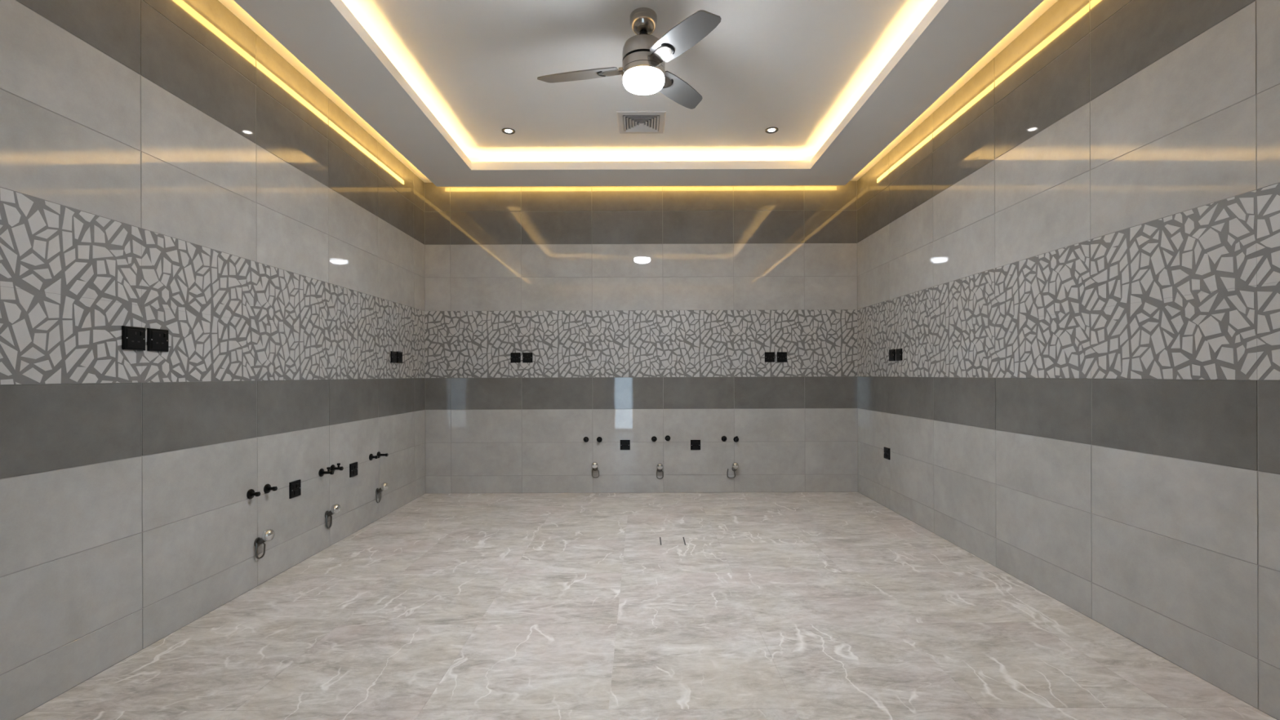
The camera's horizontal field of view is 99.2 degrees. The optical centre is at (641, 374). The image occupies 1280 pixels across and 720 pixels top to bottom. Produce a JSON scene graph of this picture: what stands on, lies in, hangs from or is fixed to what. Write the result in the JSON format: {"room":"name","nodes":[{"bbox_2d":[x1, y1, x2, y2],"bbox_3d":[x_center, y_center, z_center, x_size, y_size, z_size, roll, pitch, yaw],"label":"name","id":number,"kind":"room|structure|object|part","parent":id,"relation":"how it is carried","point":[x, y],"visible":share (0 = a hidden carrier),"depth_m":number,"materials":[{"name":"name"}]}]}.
{"room":"empty kitchen","nodes":[
{"label":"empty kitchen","id":0,"kind":"room"},
{"bbox_2d":[0,0,425,719],"bbox_3d":[-2.013,-0.368,2.176,0.091,3.000,5.752,0,0,0],"label":"wall","id":1,"kind":"structure","parent":0,"point":[163,166],"depth_m":2.29,"materials":[{"name":"tile"}]},
{"bbox_2d":[121,325,145,350],"bbox_3d":[-1.961,-0.139,2.108,0.016,0.090,0.090,0,0,0],"label":"wall socket","id":2,"kind":"object","parent":1,"relation":"attached to","point":[133,338],"visible":1,"depth_m":2.10,"materials":[{"name":"black plastic"}]},
{"bbox_2d":[146,328,168,351],"bbox_3d":[-1.961,-0.139,2.213,0.016,0.090,0.090,0,0,0],"label":"wall socket","id":3,"kind":"object","parent":1,"relation":"attached to","point":[157,339],"visible":1,"depth_m":2.20,"materials":[{"name":"black plastic"}]},
{"bbox_2d":[246,488,260,499],"bbox_3d":[-1.942,0.601,2.736,0.047,0.050,0.050,0,0,0],"label":"water valve","id":4,"kind":"object","parent":1,"relation":"attached to","point":[251,493],"visible":1,"depth_m":2.73,"materials":[{"name":"black metal"}]},
{"bbox_2d":[253,528,274,559],"bbox_3d":[-1.927,0.868,2.790,0.083,0.152,0.065,0,0,0],"label":"outlet","id":5,"kind":"object","parent":1,"relation":"attached to","point":[268,535],"visible":1,"depth_m":2.77,"materials":[{"name":"metal"}]},
{"bbox_2d":[263,484,277,493],"bbox_3d":[-1.940,0.599,2.857,0.051,0.050,0.050,0,0,0],"label":"water valve","id":6,"kind":"object","parent":1,"relation":"attached to","point":[267,488],"visible":1,"depth_m":2.85,"materials":[{"name":"black metal"}]},
{"bbox_2d":[288,479,301,498],"bbox_3d":[-1.958,0.648,3.084,0.016,0.090,0.090,0,0,0],"label":"wall socket","id":7,"kind":"object","parent":1,"relation":"attached to","point":[295,490],"visible":1,"depth_m":3.07,"materials":[{"name":"black plastic"}]},
{"bbox_3d":[-1.955,0.632,3.084,0.002,0.026,0.060,0,0,0],"label":"switch panel","id":8,"kind":"part","parent":7,"relation":"part of","materials":[{"name":"black plastic"}]},
{"bbox_2d":[318,466,333,476],"bbox_3d":[-1.928,0.597,3.341,0.076,0.059,0.050,0,0,0],"label":"water valve","id":9,"kind":"object","parent":1,"relation":"attached to","point":[322,472],"visible":1,"depth_m":3.33,"materials":[{"name":"black metal"}]},
{"bbox_2d":[324,503,340,528],"bbox_3d":[-1.927,0.885,3.402,0.083,0.153,0.060,0,0,0],"label":"outlet","id":10,"kind":"object","parent":1,"relation":"attached to","point":[335,508],"visible":1,"depth_m":3.39,"materials":[{"name":"metal"}]},
{"bbox_2d":[329,462,343,471],"bbox_3d":[-1.932,0.593,3.462,0.067,0.059,0.050,0,0,0],"label":"water valve","id":11,"kind":"object","parent":1,"relation":"attached to","point":[333,467],"visible":0.89,"depth_m":3.46,"materials":[{"name":"black metal"}]},
{"bbox_2d":[349,462,357,477],"bbox_3d":[-1.958,0.648,3.712,0.016,0.090,0.090,0,0,0],"label":"wall socket","id":12,"kind":"object","parent":1,"relation":"attached to","point":[353,466],"visible":1,"depth_m":3.70,"materials":[{"name":"black plastic"}]},
{"bbox_2d":[368,453,377,460],"bbox_3d":[-1.940,0.600,3.953,0.051,0.050,0.050,0,0,0],"label":"water valve","id":13,"kind":"object","parent":1,"relation":"attached to","point":[371,456],"visible":1,"depth_m":3.94,"materials":[{"name":"black metal"}]},
{"bbox_2d":[375,482,388,502],"bbox_3d":[-1.927,0.878,4.047,0.083,0.152,0.066,0,0,0],"label":"outlet","id":14,"kind":"object","parent":1,"relation":"attached to","point":[384,486],"visible":1,"depth_m":4.04,"materials":[{"name":"metal"}]},
{"bbox_2d":[376,451,388,457],"bbox_3d":[-1.930,0.601,4.068,0.071,0.050,0.050,0,0,0],"label":"water valve","id":15,"kind":"object","parent":1,"relation":"attached to","point":[379,454],"visible":0.94,"depth_m":4.06,"materials":[{"name":"black metal"}]},
{"bbox_2d":[390,351,396,363],"bbox_3d":[-1.961,-0.137,4.315,0.016,0.090,0.090,0,0,0],"label":"wall socket","id":16,"kind":"object","parent":1,"relation":"attached to","point":[393,354],"visible":1,"depth_m":4.30,"materials":[{"name":"black plastic"}]},
{"bbox_2d":[396,351,402,363],"bbox_3d":[-1.961,-0.137,4.420,0.016,0.090,0.090,0,0,0],"label":"wall socket","id":17,"kind":"object","parent":1,"relation":"attached to","point":[399,354],"visible":1,"depth_m":4.41,"materials":[{"name":"black plastic"}]},
{"bbox_2d":[217,0,1057,186],"bbox_3d":[-0.009,-1.795,2.176,4.129,0.230,5.752,0,0,0],"label":"ceiling","id":18,"kind":"structure","parent":0,"point":[437,83],"depth_m":3.27,"materials":[{"name":"paint"}]},
{"bbox_2d":[502,128,515,134],"bbox_3d":[-0.998,-1.823,4.088,0.098,0.006,0.098,0,0,0],"label":"recessed light","id":19,"kind":"object","parent":18,"relation":"in","point":[507,131],"visible":1,"depth_m":4.08,"materials":[{"name":"metal"}]},
{"bbox_2d":[537,7,720,109],"bbox_3d":[-0.101,-1.648,2.779,0.900,0.367,0.832,0,0,0],"label":"ceiling fan","id":20,"kind":"object","parent":18,"relation":"hanging from","point":[645,55],"visible":1,"depth_m":2.72,"materials":[{"name":"silver metal"}]},
{"bbox_3d":[-0.330,-1.566,2.857,0.436,0.006,0.136,0,13,12],"label":"blade","id":21,"kind":"part","parent":20,"relation":"part of","materials":[{"name":"silver metal"}]},
{"bbox_3d":[0.209,-1.568,3.022,0.136,0.006,0.388,-17,-11,39],"label":"blade","id":22,"kind":"part","parent":20,"relation":"part of","materials":[{"name":"grey metal"}]},
{"bbox_3d":[0.199,-1.568,2.525,0.136,0.006,0.402,16,-9,-34],"label":"blade","id":23,"kind":"part","parent":20,"relation":"part of","materials":[{"name":"silver metal"}]},
{"bbox_2d":[616,111,666,133],"bbox_3d":[-0.002,-1.822,3.957,0.343,0.016,0.343,0,0,0],"label":"ceiling vent","id":24,"kind":"object","parent":18,"relation":"in","point":[628,122],"visible":1,"depth_m":3.94,"materials":[{"name":"paint"}]},
{"bbox_2d":[764,127,778,133],"bbox_3d":[0.976,-1.830,4.088,0.098,0.006,0.098,0,0,0],"label":"recessed light","id":25,"kind":"object","parent":18,"relation":"in","point":[770,130],"visible":1,"depth_m":4.08,"materials":[{"name":"metal"}]},
{"bbox_2d":[424,181,857,493],"bbox_3d":[-0.004,-0.375,4.997,4.129,3.000,0.091,0,0,0],"label":"wall","id":26,"kind":"structure","parent":0,"point":[642,313],"depth_m":4.95,"materials":[{"name":"tile"}]},
{"bbox_2d":[510,352,520,362],"bbox_3d":[-1.143,-0.152,4.945,0.090,0.090,0.016,0,0,0],"label":"wall socket","id":27,"kind":"object","parent":26,"relation":"attached to","point":[514,357],"visible":1,"depth_m":4.94,"materials":[{"name":"black plastic"}]},
{"bbox_2d":[522,352,533,362],"bbox_3d":[-1.034,-0.152,4.945,0.090,0.090,0.016,0,0,0],"label":"wall socket","id":28,"kind":"object","parent":26,"relation":"attached to","point":[526,357],"visible":1,"depth_m":4.94,"materials":[{"name":"black plastic"}]},
{"bbox_2d":[583,436,588,442],"bbox_3d":[-0.504,0.591,4.928,0.050,0.050,0.051,0,0,0],"label":"water valve","id":29,"kind":"object","parent":26,"relation":"attached to","point":[585,438],"visible":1,"depth_m":4.94,"materials":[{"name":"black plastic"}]},
{"bbox_2d":[591,462,599,477],"bbox_3d":[-0.417,0.862,4.915,0.069,0.152,0.083,0,0,0],"label":"outlet","id":30,"kind":"object","parent":26,"relation":"attached to","point":[594,465],"visible":1,"depth_m":4.89,"materials":[{"name":"metal"}]},
{"bbox_2d":[596,436,602,442],"bbox_3d":[-0.383,0.591,4.928,0.050,0.050,0.051,0,0,0],"label":"water valve","id":31,"kind":"object","parent":26,"relation":"attached to","point":[599,439],"visible":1,"depth_m":4.94,"materials":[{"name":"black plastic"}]},
{"bbox_2d":[620,440,630,449],"bbox_3d":[-0.150,0.639,4.945,0.090,0.090,0.016,0,0,0],"label":"wall socket","id":32,"kind":"object","parent":26,"relation":"attached to","point":[624,444],"visible":1,"depth_m":4.94,"materials":[{"name":"black plastic"}]},
{"bbox_2d":[651,435,657,441],"bbox_3d":[0.114,0.587,4.928,0.050,0.050,0.051,0,0,0],"label":"water valve","id":33,"kind":"object","parent":26,"relation":"attached to","point":[654,438],"visible":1,"depth_m":4.94,"materials":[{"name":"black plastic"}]},
{"bbox_2d":[656,462,663,479],"bbox_3d":[0.165,0.874,4.915,0.065,0.152,0.083,0,0,0],"label":"outlet","id":34,"kind":"object","parent":26,"relation":"attached to","point":[660,466],"visible":1,"depth_m":4.89,"materials":[{"name":"metal"}]},
{"bbox_2d":[665,435,670,440],"bbox_3d":[0.237,0.579,4.928,0.050,0.050,0.051,0,0,0],"label":"water valve","id":35,"kind":"object","parent":26,"relation":"attached to","point":[667,437],"visible":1,"depth_m":4.94,"materials":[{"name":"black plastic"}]},
{"bbox_2d":[690,440,700,449],"bbox_3d":[0.489,0.639,4.945,0.090,0.090,0.016,0,0,0],"label":"wall socket","id":36,"kind":"object","parent":26,"relation":"attached to","point":[695,444],"visible":1,"depth_m":4.94,"materials":[{"name":"black plastic"}]},
{"bbox_2d":[721,435,726,441],"bbox_3d":[0.749,0.583,4.928,0.050,0.050,0.051,0,0,0],"label":"water valve","id":37,"kind":"object","parent":26,"relation":"attached to","point":[723,437],"visible":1,"depth_m":4.94,"materials":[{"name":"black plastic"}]},
{"bbox_2d":[727,462,738,478],"bbox_3d":[0.824,0.866,4.915,0.099,0.152,0.083,0,0,0],"label":"outlet","id":38,"kind":"object","parent":26,"relation":"attached to","point":[735,465],"visible":1,"depth_m":4.89,"materials":[{"name":"metal"}]},
{"bbox_2d":[733,435,738,442],"bbox_3d":[0.858,0.586,4.920,0.050,0.059,0.067,0,0,0],"label":"water valve","id":39,"kind":"object","parent":26,"relation":"attached to","point":[735,438],"visible":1,"depth_m":4.94,"materials":[{"name":"black plastic"}]},
{"bbox_2d":[764,351,774,362],"bbox_3d":[1.163,-0.157,4.945,0.090,0.090,0.016,0,0,0],"label":"wall socket","id":40,"kind":"object","parent":26,"relation":"attached to","point":[769,356],"visible":1,"depth_m":4.94,"materials":[{"name":"black plastic"}]},
{"bbox_2d":[777,351,786,361],"bbox_3d":[1.274,-0.158,4.945,0.090,0.090,0.016,0,0,0],"label":"wall socket","id":41,"kind":"object","parent":26,"relation":"attached to","point":[781,356],"visible":1,"depth_m":4.94,"materials":[{"name":"black plastic"}]},
{"bbox_2d":[15,492,1276,719],"bbox_3d":[0.002,1.135,2.176,4.129,0.120,5.752,0,0,0],"label":"floor","id":42,"kind":"structure","parent":0,"point":[774,606],"depth_m":2.28,"materials":[{"name":"stone"}]},
{"bbox_2d":[659,537,686,545],"bbox_3d":[0.199,1.075,3.512,0.164,0.003,0.176,0,0,0],"label":"floor drain","id":43,"kind":"object","parent":42,"relation":"on","point":[663,540],"visible":1,"depth_m":3.50,"materials":[{"name":"tile"}]},
{"bbox_2d":[857,0,1279,719],"bbox_3d":[2.005,-0.382,2.176,0.091,3.000,5.752,0,0,0],"label":"wall","id":44,"kind":"structure","parent":0,"point":[1072,262],"depth_m":2.32,"materials":[{"name":"tile"}]},
{"bbox_2d":[884,446,889,459],"bbox_3d":[1.958,0.630,4.355,0.016,0.090,0.090,0,0,0],"label":"wall socket","id":45,"kind":"object","parent":44,"relation":"attached to","point":[886,451],"visible":1,"depth_m":4.34,"materials":[{"name":"black plastic"}]},
{"bbox_2d":[888,349,895,360],"bbox_3d":[1.955,-0.150,4.258,0.016,0.090,0.090,0,0,0],"label":"wall socket","id":46,"kind":"object","parent":44,"relation":"attached to","point":[891,352],"visible":1,"depth_m":4.24,"materials":[{"name":"black plastic"}]},
{"bbox_2d":[895,348,902,360],"bbox_3d":[1.955,-0.150,4.143,0.016,0.090,0.090,0,0,0],"label":"wall socket","id":47,"kind":"object","parent":44,"relation":"attached to","point":[899,353],"visible":1,"depth_m":4.13,"materials":[{"name":"black plastic"}]}
]}

